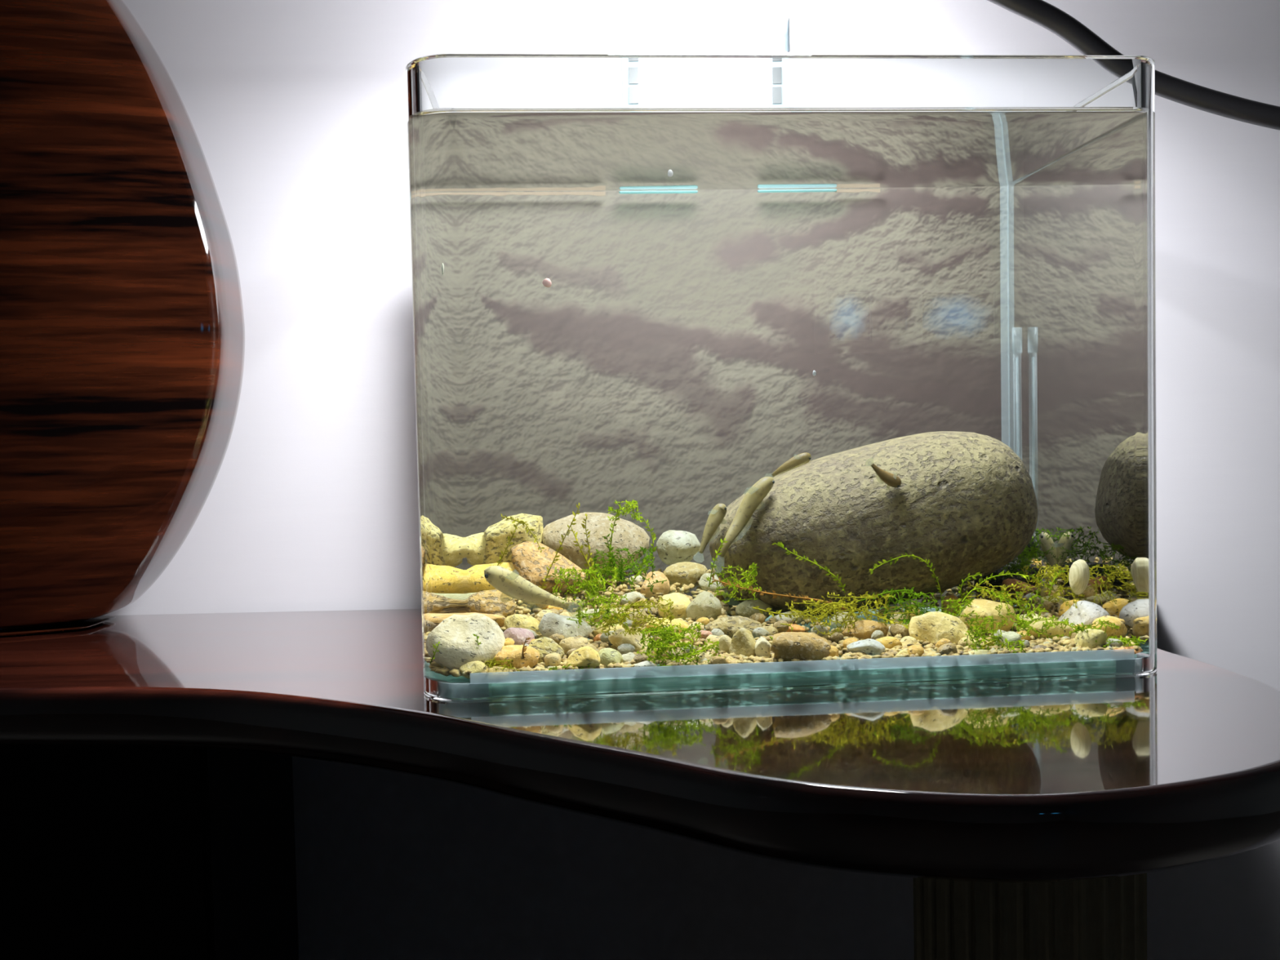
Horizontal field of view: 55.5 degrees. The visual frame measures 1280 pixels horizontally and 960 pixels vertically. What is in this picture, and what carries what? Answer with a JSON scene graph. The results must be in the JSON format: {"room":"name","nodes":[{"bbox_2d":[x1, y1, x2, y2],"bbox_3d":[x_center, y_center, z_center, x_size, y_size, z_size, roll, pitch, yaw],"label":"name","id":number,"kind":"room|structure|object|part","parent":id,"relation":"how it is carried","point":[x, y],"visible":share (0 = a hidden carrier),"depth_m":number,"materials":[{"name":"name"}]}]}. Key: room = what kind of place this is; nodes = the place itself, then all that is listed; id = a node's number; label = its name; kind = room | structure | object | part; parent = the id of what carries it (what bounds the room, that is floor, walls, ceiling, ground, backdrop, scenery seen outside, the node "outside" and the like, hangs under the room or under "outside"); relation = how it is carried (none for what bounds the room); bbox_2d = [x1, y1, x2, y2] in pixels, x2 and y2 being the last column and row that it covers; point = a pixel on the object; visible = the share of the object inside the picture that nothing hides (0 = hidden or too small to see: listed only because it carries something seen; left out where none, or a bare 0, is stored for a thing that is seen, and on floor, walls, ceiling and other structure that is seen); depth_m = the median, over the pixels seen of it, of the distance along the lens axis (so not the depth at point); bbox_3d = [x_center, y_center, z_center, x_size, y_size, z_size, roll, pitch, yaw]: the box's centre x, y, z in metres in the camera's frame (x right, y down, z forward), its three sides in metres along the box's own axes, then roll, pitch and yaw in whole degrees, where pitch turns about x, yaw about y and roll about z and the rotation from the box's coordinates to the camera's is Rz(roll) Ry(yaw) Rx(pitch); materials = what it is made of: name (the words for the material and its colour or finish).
{"room":"living room","nodes":[
{"label":"living room","id":0,"kind":"room"},
{"bbox_2d":[103,0,1279,959],"bbox_3d":[-0.012,-0.553,0.755,4.600,2.850,0.100,-1,2,0],"label":"wall","id":1,"kind":"structure","parent":0,"point":[296,109],"depth_m":0.73,"materials":[{"name":"white paint"}]},
{"bbox_3d":[0.020,0.938,-1.399,4.400,0.050,4.328,-1,2,0],"label":"floor","id":2,"kind":"structure","parent":0,"visible":0},
{"bbox_2d":[0,608,1279,959],"bbox_3d":[-0.313,0.464,0.548,1.254,0.750,0.394,-1,2,0],"label":"console table","id":3,"kind":"object","parent":2,"relation":"on","point":[147,800],"visible":0.86,"depth_m":0.46,"materials":[{"name":"brown paint"}]},
{"bbox_2d":[0,0,244,636],"bbox_3d":[-0.379,-0.168,0.663,0.300,0.504,0.076,-1,2,0],"label":"wooden panel","id":4,"kind":"object","parent":3,"relation":"on","point":[122,326],"visible":1,"depth_m":0.64,"materials":[{"name":"dark polished wood"},{"name":"clear glass"}]},
{"bbox_2d":[405,53,1156,702],"bbox_3d":[0.053,-0.045,0.584,0.300,0.248,0.221,-1,2,-4],"label":"tank","id":5,"kind":"object","parent":3,"relation":"on","point":[733,373],"visible":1,"depth_m":0.47,"materials":[{"name":"clear glass"}]},
{"bbox_2d":[620,0,795,54],"bbox_3d":[0.039,-0.238,0.579,0.113,0.183,0.217,-1,2,0],"label":"lamp","id":6,"kind":"object","parent":5,"relation":"on","point":[639,18],"visible":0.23,"depth_m":0.65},
{"bbox_3d":[-0.004,-0.210,0.686,0.011,0.074,0.006,-1,2,0],"label":"lamp leg","id":7,"kind":"part","parent":6,"relation":"part of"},
{"bbox_3d":[0.036,-0.240,0.562,0.079,0.004,0.104,-1,2,0],"label":"led panel","id":8,"kind":"part","parent":6,"relation":"part of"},
{"bbox_3d":[0.078,-0.211,0.686,0.010,0.074,0.006,-1,2,0],"label":"lamp leg","id":9,"kind":"part","parent":6,"relation":"part of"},
{"bbox_3d":[0.082,-0.288,0.681,0.003,0.094,0.003,-1,2,0],"label":"lamp post","id":10,"kind":"part","parent":6,"relation":"part of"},
{"bbox_2d":[986,0,1279,130],"bbox_3d":[0.251,-0.215,0.612,0.406,0.214,0.037,-1,2,4],"label":"cable","id":11,"kind":"object","parent":6,"relation":"hanging from","point":[1040,12],"visible":0.76,"depth_m":0.62,"materials":[{"name":"rubber"}]}
]}

